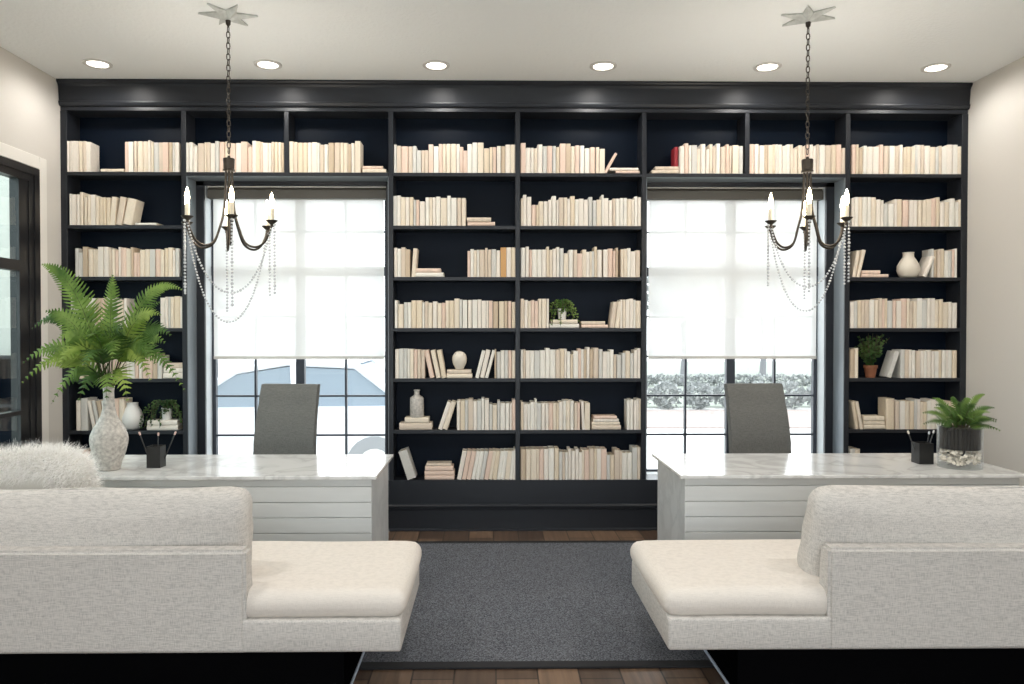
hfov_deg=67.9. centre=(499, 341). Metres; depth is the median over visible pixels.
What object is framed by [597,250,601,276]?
book
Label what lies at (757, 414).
office chair
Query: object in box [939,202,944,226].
book
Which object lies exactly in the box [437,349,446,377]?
book
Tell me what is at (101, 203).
book
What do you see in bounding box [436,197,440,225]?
book
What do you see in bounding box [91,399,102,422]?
book
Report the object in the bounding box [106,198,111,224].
book
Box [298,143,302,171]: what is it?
book
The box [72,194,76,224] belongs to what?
book
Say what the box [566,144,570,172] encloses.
book
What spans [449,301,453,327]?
book
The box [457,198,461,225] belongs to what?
book
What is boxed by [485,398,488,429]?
book
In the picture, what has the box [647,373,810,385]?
hedge
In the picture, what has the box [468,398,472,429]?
book
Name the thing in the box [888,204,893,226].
book
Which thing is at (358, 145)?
book
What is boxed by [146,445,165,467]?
pen cup
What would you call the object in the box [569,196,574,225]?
book
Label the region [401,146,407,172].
book
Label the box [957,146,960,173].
book
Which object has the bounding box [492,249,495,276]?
book
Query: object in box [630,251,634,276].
book
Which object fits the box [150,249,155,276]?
book
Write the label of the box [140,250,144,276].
book
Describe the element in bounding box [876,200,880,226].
book
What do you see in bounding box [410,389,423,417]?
bottle
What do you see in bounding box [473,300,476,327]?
book
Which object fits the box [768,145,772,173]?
book
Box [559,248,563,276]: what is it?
book
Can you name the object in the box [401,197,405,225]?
book
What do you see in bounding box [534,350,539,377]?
book
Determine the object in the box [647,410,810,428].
low exterior wall
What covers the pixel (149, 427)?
book
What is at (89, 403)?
book
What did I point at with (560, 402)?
book
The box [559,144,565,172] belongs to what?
book
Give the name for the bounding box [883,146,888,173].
book
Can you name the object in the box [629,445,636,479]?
book
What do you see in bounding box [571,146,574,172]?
book
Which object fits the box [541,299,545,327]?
book
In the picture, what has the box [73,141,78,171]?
book
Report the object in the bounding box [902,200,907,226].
book
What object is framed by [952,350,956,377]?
book
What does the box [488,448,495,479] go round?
book
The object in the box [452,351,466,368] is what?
vase
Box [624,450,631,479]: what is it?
book
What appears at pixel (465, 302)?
book
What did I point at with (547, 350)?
book
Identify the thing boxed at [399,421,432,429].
book
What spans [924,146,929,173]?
book
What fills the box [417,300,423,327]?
book
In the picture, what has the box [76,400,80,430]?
book
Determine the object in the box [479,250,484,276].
book
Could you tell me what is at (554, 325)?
book
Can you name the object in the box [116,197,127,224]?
book
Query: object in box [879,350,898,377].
book
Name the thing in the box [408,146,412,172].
book
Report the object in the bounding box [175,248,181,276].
book
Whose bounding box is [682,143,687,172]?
book
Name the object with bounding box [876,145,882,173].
book
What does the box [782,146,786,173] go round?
book
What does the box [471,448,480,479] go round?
book
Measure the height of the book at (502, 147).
0.209 m
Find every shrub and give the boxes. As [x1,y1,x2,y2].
[647,384,653,404]
[652,380,682,408]
[686,381,713,408]
[712,381,723,406]
[781,380,807,408]
[806,384,810,405]
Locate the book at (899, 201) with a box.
[897,199,901,226]
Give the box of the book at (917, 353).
[915,351,919,377]
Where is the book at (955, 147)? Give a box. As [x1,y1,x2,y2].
[952,145,957,173]
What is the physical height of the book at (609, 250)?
0.224 m
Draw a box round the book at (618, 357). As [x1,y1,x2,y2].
[615,354,620,377]
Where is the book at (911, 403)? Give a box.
[904,400,913,428]
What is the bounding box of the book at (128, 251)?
[126,249,130,276]
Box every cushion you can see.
[0,486,252,560]
[246,541,421,616]
[630,539,826,614]
[797,485,1023,576]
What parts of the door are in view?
rail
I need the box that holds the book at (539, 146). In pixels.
[537,144,541,172]
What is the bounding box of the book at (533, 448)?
[530,446,536,479]
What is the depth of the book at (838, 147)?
5.98 m
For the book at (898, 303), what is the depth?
6.00 m
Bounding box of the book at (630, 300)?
[626,299,632,327]
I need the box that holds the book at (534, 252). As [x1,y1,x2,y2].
[532,250,536,276]
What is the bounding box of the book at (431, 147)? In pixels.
[429,144,433,172]
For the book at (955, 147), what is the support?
on the bookcase at (641, 122)
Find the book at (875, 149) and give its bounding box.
[873,147,878,173]
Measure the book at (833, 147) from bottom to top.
0.228 m
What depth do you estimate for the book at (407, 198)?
5.94 m
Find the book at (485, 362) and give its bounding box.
[480,349,490,377]
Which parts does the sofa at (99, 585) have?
panel, frame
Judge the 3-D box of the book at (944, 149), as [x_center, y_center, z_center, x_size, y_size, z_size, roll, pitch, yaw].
[3.500,-1.430,6.062,0.034,0.217,0.150,0,1,-1]
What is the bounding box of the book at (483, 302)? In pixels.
[482,301,485,327]
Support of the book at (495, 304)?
on the bookcase at (641, 122)
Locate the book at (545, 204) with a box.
[543,201,547,225]
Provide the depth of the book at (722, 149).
5.96 m
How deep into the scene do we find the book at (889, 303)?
6.00 m
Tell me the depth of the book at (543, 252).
5.96 m
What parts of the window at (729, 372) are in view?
sill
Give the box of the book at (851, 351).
[849,349,853,377]
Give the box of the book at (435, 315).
[433,301,437,327]
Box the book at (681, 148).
[678,146,683,172]
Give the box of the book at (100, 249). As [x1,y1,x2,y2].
[98,247,103,276]
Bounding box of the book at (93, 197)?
[91,195,99,224]
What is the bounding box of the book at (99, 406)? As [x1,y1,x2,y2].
[96,400,102,417]
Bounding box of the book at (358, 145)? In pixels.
[355,141,362,172]
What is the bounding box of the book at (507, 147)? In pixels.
[505,145,510,172]
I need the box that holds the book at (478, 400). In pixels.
[477,399,480,429]
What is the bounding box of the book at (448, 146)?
[446,144,450,172]
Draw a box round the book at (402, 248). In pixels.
[401,247,405,276]
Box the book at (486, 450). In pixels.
[480,448,488,479]
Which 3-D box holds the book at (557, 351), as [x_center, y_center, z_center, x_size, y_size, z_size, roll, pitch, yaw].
[0.454,0.172,6.035,0.032,0.224,0.130,0,1,-1]
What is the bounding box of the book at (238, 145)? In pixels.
[236,143,240,171]
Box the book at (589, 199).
[587,197,591,225]
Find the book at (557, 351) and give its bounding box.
[554,349,559,377]
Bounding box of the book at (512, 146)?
[511,145,514,172]
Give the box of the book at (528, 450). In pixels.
[525,447,530,479]
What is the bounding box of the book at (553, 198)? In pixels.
[551,196,555,225]
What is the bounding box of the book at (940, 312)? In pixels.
[935,299,942,327]
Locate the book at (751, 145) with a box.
[749,144,753,173]
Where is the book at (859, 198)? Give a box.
[858,197,861,225]
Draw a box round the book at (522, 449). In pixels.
[520,447,525,479]
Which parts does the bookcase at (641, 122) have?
shelf, shelf, shelf, shelf, shelf, panel, shelf, panel, shelf, panel, shelf, shelf, shelf, shelf, shelf, shelf, panel, rail, crown moulding, panel, shelf, shelf, shelf, shelf, shelf, shelf, panel, shelf, panel, shelf, panel, shelf, shelf, shelf, shelf, shelf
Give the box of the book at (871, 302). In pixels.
[869,300,873,327]
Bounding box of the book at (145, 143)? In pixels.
[143,141,147,171]
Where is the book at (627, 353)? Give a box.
[623,351,629,377]
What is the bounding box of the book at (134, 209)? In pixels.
[123,198,143,224]
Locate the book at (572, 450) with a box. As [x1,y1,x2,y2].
[571,448,574,479]
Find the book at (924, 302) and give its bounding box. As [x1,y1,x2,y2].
[922,300,926,327]
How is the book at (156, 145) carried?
on the bookcase at (641, 122)
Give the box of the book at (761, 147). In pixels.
[759,145,763,173]
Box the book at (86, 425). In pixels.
[81,397,96,430]
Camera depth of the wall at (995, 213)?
5.62 m
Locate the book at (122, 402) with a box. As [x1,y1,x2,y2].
[119,397,132,421]
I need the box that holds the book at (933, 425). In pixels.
[920,398,935,428]
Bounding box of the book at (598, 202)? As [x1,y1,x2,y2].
[596,200,600,225]
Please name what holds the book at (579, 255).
on the bookcase at (641, 122)
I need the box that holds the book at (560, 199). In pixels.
[558,198,562,225]
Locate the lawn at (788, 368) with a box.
[647,361,810,407]
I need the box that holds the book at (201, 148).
[198,143,204,171]
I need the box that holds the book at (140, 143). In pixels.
[138,141,143,171]
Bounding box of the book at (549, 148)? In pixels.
[547,146,551,172]
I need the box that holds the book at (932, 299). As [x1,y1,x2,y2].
[931,298,934,327]
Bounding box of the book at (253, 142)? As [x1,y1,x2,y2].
[252,141,255,171]
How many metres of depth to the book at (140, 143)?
5.90 m
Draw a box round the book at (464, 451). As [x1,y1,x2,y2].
[457,448,466,479]
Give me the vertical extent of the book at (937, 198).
0.232 m
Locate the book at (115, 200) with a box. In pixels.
[110,197,119,224]
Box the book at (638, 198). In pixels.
[637,197,640,225]
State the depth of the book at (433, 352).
5.96 m
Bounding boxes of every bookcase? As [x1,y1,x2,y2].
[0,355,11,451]
[56,79,972,530]
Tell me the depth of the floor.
3.49 m
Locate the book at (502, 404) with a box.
[500,402,504,429]
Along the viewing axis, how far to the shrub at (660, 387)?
20.53 m
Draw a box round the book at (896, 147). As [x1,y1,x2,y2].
[895,146,898,173]
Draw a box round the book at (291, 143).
[289,141,293,171]
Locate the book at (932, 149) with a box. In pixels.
[930,147,935,173]
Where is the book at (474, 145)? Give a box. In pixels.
[472,143,477,172]
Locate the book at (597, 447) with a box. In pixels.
[595,446,600,479]
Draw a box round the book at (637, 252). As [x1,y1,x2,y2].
[635,250,639,276]
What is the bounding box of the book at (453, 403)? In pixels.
[443,400,456,429]
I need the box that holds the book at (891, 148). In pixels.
[888,146,894,173]
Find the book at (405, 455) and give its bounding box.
[399,447,416,479]
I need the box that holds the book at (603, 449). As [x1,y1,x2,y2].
[599,446,606,479]
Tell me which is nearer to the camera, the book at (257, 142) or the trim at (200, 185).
the book at (257, 142)
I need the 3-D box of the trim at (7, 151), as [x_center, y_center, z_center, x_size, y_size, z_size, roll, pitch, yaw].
[-3.389,0.078,4.435,0.025,2.850,2.555,0,1,-1]
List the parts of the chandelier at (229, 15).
bulb, arm, arm, bulb, arm, chain, arm, bulb, arm, arm, bulb, bulb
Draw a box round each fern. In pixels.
[22,263,183,401]
[923,393,999,450]
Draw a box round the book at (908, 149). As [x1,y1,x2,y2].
[906,147,910,173]
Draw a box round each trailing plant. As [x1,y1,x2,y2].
[139,399,182,427]
[549,299,579,325]
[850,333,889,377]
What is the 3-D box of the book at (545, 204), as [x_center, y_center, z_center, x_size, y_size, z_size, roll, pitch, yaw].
[0.358,-1.006,6.016,0.034,0.193,0.131,0,1,-1]
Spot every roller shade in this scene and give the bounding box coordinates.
[207,186,385,358]
[647,187,822,358]
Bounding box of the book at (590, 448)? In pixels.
[587,446,593,479]
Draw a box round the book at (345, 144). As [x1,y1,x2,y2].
[344,143,347,172]
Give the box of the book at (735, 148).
[731,145,738,173]
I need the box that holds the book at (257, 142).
[256,141,259,171]
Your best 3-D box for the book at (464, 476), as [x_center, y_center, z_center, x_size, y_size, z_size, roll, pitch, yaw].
[-0.263,0.968,6.039,0.077,0.229,0.138,0,1,-1]
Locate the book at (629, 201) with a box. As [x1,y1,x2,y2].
[627,199,631,225]
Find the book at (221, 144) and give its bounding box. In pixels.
[219,142,224,171]
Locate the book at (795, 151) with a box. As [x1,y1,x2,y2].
[793,149,797,173]
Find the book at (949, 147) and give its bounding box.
[943,145,952,173]
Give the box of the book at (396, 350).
[395,349,398,377]
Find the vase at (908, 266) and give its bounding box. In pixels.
[896,252,919,276]
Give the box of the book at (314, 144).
[312,142,316,171]
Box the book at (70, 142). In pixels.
[69,141,72,171]
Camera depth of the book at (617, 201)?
5.96 m
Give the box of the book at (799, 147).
[793,145,801,173]
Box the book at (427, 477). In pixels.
[425,474,454,479]
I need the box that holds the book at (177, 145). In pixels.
[175,142,180,171]
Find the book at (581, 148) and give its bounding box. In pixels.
[579,146,583,172]
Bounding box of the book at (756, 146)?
[754,144,758,173]
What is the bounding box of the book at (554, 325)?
[549,324,578,327]
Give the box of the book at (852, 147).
[850,145,855,173]
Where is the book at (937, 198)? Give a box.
[936,197,939,226]
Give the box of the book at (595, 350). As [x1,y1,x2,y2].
[591,348,597,377]
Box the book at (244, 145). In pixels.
[241,142,251,171]
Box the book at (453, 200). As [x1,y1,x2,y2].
[451,198,456,225]
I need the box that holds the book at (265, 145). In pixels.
[263,143,267,171]
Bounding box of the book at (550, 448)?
[548,446,553,479]
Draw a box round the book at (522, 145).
[520,143,525,172]
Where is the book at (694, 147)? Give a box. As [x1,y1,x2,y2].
[691,145,696,172]
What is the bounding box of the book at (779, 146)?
[778,145,781,173]
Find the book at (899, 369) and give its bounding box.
[892,349,904,377]
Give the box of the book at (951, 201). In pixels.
[940,199,954,226]
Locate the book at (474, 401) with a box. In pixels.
[473,400,476,429]
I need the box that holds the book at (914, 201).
[913,200,916,226]
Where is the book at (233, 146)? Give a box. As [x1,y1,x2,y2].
[230,143,235,171]
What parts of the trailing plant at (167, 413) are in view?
white pot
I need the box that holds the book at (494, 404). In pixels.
[493,403,496,429]
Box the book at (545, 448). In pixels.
[543,446,547,479]
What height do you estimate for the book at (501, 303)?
0.209 m
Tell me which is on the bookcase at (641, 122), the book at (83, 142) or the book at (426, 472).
the book at (83, 142)
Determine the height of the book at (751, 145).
0.232 m
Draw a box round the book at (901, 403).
[896,400,904,428]
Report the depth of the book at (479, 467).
5.97 m
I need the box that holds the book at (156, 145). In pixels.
[154,143,158,171]
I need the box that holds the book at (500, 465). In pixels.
[497,448,503,479]
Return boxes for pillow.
[0,439,105,489]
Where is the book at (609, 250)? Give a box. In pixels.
[607,249,612,276]
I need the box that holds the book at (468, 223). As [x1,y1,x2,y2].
[467,222,494,225]
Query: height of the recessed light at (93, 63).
0.012 m
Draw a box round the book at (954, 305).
[952,303,956,327]
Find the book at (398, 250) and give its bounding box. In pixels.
[397,249,400,276]
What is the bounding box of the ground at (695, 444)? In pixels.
[218,351,810,468]
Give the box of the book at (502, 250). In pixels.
[500,247,505,276]
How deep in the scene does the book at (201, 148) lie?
5.91 m
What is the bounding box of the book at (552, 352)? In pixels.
[550,350,554,377]
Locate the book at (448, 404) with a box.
[438,400,451,429]
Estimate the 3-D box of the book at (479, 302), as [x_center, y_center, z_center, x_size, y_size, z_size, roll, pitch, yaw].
[-0.162,-0.222,6.026,0.031,0.223,0.149,0,1,-1]
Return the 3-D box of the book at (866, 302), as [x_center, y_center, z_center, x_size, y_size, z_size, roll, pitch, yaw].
[2.894,-0.222,6.062,0.034,0.223,0.139,0,1,-1]
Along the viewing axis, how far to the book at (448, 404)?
5.96 m
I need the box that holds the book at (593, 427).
[590,424,620,429]
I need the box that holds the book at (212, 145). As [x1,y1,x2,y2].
[210,143,214,171]
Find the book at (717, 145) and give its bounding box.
[714,144,719,173]
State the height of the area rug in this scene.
0.011 m
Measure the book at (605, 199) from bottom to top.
0.219 m
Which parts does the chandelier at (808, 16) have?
bulb, arm, arm, bulb, arm, chain, arm, bulb, arm, arm, bulb, bulb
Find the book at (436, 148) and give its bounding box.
[434,146,438,172]
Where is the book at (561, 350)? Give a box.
[559,349,563,377]
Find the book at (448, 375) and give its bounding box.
[447,373,471,377]
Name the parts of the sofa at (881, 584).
frame, panel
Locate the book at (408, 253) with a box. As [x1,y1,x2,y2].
[405,249,411,276]
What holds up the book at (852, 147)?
on the bookcase at (641, 122)
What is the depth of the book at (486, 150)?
5.94 m
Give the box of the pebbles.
[939,448,981,465]
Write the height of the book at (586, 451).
0.230 m
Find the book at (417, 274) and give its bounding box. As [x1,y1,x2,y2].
[415,273,444,276]
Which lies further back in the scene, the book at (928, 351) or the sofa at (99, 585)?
the book at (928, 351)
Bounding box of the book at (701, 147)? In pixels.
[697,144,704,173]
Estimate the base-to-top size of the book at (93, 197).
0.236 m
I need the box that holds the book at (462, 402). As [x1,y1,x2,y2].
[460,399,464,429]
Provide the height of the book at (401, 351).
0.231 m
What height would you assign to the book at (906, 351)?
0.223 m
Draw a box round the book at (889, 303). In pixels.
[887,301,891,327]
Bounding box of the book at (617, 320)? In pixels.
[614,301,620,327]
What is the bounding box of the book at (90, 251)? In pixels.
[88,249,92,276]
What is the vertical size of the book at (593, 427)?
0.034 m
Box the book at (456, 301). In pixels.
[454,299,459,327]
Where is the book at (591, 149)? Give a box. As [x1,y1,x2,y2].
[589,147,594,172]
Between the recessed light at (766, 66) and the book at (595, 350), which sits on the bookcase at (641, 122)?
the book at (595, 350)
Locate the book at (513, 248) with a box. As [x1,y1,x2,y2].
[511,247,514,276]
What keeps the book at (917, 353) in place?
on the bookcase at (641, 122)
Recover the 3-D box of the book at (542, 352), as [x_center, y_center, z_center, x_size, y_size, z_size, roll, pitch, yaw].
[0.334,0.175,6.033,0.041,0.218,0.132,0,1,-1]
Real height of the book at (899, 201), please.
0.216 m
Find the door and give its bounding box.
[0,156,41,448]
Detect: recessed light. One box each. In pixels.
[82,58,112,68]
[254,59,281,69]
[423,60,449,70]
[590,61,616,71]
[753,62,781,71]
[921,62,950,72]
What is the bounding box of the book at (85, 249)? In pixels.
[83,247,94,276]
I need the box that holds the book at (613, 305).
[608,302,616,327]
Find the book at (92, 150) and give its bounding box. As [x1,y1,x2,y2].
[86,142,99,171]
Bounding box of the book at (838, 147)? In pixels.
[835,145,840,173]
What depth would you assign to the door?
5.45 m
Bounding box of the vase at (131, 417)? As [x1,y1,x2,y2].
[122,402,143,429]
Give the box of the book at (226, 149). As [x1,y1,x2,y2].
[225,142,229,156]
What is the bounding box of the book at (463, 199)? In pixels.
[462,198,465,225]
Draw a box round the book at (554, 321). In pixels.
[550,320,577,323]
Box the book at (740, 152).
[738,146,742,173]
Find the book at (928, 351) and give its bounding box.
[918,350,930,377]
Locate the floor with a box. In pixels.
[353,530,725,683]
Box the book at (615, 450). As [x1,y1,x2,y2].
[612,447,618,478]
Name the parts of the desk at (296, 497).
panel, panel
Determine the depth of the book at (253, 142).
5.91 m
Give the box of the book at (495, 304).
[493,302,497,327]
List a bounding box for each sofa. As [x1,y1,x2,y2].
[0,486,421,683]
[630,485,1023,683]
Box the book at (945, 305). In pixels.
[943,303,947,327]
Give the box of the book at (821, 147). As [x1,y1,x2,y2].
[819,145,824,173]
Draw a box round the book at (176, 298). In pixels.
[174,296,181,327]
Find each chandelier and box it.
[181,3,277,322]
[765,5,852,311]
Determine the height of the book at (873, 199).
0.230 m
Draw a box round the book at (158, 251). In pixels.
[156,249,161,276]
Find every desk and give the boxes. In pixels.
[88,454,393,540]
[652,453,1023,539]
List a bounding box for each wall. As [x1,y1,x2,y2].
[0,47,62,446]
[0,175,10,354]
[205,186,824,454]
[965,57,1023,485]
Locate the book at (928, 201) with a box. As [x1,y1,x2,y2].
[926,199,930,226]
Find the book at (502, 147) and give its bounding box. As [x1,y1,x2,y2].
[501,146,504,172]
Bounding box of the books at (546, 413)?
[67,140,960,479]
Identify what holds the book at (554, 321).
on the book at (554, 325)
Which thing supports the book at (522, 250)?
on the bookcase at (641, 122)
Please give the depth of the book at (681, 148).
5.96 m
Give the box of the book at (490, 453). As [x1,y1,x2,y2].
[484,448,492,479]
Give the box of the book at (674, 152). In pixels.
[671,147,677,166]
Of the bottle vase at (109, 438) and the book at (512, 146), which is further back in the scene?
the book at (512, 146)
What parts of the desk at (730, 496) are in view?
panel, panel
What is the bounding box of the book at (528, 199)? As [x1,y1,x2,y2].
[526,197,530,225]
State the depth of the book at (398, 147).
5.93 m
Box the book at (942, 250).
[940,249,943,276]
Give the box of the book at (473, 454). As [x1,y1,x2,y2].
[467,448,476,479]
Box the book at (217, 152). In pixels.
[215,141,219,171]
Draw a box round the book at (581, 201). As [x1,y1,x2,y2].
[579,199,583,225]
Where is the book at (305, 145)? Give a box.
[303,143,307,171]
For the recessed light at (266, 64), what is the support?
in the ceiling
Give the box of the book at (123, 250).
[121,248,128,276]
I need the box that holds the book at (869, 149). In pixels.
[867,147,872,173]
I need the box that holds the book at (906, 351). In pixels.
[900,349,908,377]
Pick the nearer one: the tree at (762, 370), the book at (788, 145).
the book at (788, 145)
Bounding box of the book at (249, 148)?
[248,147,251,171]
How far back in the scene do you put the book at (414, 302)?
5.95 m
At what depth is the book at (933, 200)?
5.99 m
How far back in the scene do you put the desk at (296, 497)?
4.25 m
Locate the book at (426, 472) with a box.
[425,468,454,474]
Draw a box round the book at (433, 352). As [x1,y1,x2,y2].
[431,349,441,377]
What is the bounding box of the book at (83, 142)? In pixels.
[82,141,86,171]
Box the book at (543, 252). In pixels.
[541,250,545,276]
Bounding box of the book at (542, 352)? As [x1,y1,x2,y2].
[539,350,544,377]
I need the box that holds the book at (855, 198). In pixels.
[854,197,857,225]
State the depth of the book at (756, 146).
5.97 m
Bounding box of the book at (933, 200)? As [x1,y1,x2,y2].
[931,198,935,226]
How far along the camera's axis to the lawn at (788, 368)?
41.40 m
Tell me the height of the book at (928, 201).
0.216 m
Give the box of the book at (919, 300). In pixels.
[910,298,921,327]
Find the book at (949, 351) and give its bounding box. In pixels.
[947,350,951,377]
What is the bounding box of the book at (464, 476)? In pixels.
[462,448,471,479]
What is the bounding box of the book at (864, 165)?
[860,146,866,173]
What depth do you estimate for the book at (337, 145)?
5.92 m
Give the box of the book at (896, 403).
[894,400,898,428]
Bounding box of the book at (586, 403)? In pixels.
[584,401,589,429]
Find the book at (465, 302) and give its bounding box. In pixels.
[463,300,467,327]
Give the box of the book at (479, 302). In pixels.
[477,300,481,327]
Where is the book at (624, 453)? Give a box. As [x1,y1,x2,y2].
[621,450,626,479]
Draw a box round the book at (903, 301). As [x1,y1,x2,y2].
[892,299,906,327]
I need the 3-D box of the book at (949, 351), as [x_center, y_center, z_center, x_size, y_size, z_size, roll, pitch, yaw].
[3.560,0.174,6.080,0.032,0.218,0.141,0,1,-1]
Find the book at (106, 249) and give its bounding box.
[104,247,115,276]
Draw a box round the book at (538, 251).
[537,250,540,276]
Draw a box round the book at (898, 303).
[896,301,900,327]
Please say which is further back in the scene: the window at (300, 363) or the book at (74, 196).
the window at (300, 363)
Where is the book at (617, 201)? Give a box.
[615,199,619,225]
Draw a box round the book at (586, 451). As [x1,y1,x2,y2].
[583,448,588,479]
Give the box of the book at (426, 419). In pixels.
[405,416,429,422]
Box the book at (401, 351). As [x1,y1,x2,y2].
[399,348,405,377]
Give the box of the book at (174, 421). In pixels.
[147,418,182,424]
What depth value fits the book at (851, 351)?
6.00 m
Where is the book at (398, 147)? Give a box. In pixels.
[397,146,400,172]
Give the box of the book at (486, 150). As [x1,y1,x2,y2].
[484,148,488,172]
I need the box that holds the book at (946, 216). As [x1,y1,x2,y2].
[944,202,948,226]
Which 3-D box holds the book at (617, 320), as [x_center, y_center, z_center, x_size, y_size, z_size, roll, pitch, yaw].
[0.931,-0.216,6.039,0.060,0.211,0.144,0,1,-1]
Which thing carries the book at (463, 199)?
on the bookcase at (641, 122)
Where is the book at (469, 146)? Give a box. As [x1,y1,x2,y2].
[467,144,471,172]
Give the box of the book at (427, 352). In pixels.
[425,349,434,377]
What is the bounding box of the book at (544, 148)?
[542,146,546,172]
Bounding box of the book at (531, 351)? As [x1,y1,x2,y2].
[529,350,533,377]
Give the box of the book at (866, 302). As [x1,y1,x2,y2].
[864,300,868,327]
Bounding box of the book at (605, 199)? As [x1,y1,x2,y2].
[604,198,607,225]
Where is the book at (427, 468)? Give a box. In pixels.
[425,463,453,470]
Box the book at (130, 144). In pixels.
[128,142,133,171]
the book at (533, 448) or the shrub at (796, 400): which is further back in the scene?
the shrub at (796, 400)
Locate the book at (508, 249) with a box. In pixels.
[506,247,510,276]
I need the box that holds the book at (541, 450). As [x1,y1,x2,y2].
[538,446,543,479]
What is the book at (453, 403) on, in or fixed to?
on the bookcase at (641, 122)
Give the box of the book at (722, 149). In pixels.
[720,147,725,173]
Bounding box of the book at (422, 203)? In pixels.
[420,201,425,225]
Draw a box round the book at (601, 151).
[599,149,604,172]
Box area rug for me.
[358,540,714,669]
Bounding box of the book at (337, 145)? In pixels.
[335,143,340,172]
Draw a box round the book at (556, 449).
[553,446,558,479]
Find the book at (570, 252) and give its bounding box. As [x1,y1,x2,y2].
[567,250,572,276]
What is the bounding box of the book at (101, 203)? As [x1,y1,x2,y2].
[99,197,103,224]
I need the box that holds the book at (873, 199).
[871,197,875,226]
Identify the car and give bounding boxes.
[218,359,384,454]
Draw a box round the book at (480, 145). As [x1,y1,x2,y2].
[478,143,483,172]
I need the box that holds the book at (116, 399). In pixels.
[114,397,126,416]
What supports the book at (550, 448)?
on the bookcase at (641, 122)
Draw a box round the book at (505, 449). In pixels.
[501,448,507,479]
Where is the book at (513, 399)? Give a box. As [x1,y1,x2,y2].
[512,398,514,429]
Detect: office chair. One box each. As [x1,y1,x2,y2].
[253,384,319,454]
[724,383,791,452]
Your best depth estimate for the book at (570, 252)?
5.96 m
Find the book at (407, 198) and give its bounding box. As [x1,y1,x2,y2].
[406,197,409,225]
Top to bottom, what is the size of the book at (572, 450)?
0.226 m
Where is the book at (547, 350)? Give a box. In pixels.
[544,348,549,377]
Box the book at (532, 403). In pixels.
[529,400,534,429]
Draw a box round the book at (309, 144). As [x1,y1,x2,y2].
[308,143,311,171]
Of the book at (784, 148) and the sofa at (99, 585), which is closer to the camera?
the sofa at (99, 585)
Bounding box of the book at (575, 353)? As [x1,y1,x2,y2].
[571,351,577,377]
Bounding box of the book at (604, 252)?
[602,250,607,276]
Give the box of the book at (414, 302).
[412,300,416,327]
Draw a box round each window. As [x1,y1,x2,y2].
[211,186,386,454]
[646,187,817,474]
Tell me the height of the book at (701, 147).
0.231 m
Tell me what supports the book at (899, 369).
on the bookcase at (641, 122)
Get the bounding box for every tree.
[647,277,683,381]
[759,359,765,376]
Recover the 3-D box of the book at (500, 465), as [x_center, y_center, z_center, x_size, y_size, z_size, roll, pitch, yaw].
[0.004,0.968,6.043,0.062,0.229,0.134,0,1,-1]
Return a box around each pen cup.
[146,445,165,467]
[911,441,933,463]
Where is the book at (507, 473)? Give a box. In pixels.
[505,448,511,479]
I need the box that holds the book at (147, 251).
[145,249,149,276]
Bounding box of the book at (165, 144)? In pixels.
[163,142,168,171]
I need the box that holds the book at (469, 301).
[468,300,471,327]
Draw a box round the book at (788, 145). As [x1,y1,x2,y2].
[785,144,789,173]
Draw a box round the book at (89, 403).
[87,399,98,428]
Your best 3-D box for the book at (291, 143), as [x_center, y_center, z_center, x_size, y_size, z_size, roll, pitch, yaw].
[-1.625,-1.441,5.991,0.032,0.241,0.153,0,1,-1]
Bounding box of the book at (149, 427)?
[147,424,182,429]
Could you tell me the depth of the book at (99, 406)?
5.93 m
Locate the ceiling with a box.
[0,0,1023,82]
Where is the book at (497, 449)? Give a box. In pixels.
[493,448,499,479]
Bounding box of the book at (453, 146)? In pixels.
[451,144,456,172]
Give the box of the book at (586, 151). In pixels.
[584,148,588,172]
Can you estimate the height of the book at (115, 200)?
0.221 m
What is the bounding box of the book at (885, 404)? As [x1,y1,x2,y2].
[878,397,893,428]
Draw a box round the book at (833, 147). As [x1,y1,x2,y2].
[831,145,835,173]
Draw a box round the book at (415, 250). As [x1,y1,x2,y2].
[411,248,418,276]
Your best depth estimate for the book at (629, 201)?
5.96 m
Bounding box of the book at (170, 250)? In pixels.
[168,248,174,276]
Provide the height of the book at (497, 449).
0.229 m
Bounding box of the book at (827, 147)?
[825,145,830,173]
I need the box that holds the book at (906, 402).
[902,400,908,428]
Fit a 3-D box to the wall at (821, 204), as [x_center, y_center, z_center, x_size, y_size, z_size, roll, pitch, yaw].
[0.135,-0.274,6.269,7.200,3.500,0.220,0,1,-1]
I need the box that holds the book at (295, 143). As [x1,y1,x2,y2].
[294,142,297,171]
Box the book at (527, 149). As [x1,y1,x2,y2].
[526,148,529,172]
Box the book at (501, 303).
[499,301,503,327]
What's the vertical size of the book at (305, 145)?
0.232 m
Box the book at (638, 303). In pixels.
[636,301,640,327]
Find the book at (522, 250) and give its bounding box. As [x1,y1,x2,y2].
[520,248,524,276]
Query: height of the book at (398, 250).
0.221 m
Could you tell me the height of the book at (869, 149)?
0.215 m
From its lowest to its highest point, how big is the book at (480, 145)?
0.236 m
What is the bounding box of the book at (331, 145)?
[329,143,334,171]
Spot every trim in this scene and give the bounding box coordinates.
[0,142,48,447]
[196,181,387,454]
[646,182,833,452]
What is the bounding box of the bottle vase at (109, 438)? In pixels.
[89,386,128,470]
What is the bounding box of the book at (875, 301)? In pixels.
[874,300,877,327]
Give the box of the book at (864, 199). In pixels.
[862,197,866,225]
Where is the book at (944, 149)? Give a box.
[942,147,946,173]
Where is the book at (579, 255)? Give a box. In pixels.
[577,253,581,276]
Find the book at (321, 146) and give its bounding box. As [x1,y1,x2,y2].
[320,145,323,171]
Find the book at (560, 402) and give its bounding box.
[558,400,562,429]
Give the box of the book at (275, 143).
[274,142,277,171]
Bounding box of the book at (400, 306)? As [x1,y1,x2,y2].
[398,304,403,327]
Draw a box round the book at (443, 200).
[441,198,446,225]
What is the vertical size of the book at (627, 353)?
0.212 m
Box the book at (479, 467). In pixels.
[476,448,483,479]

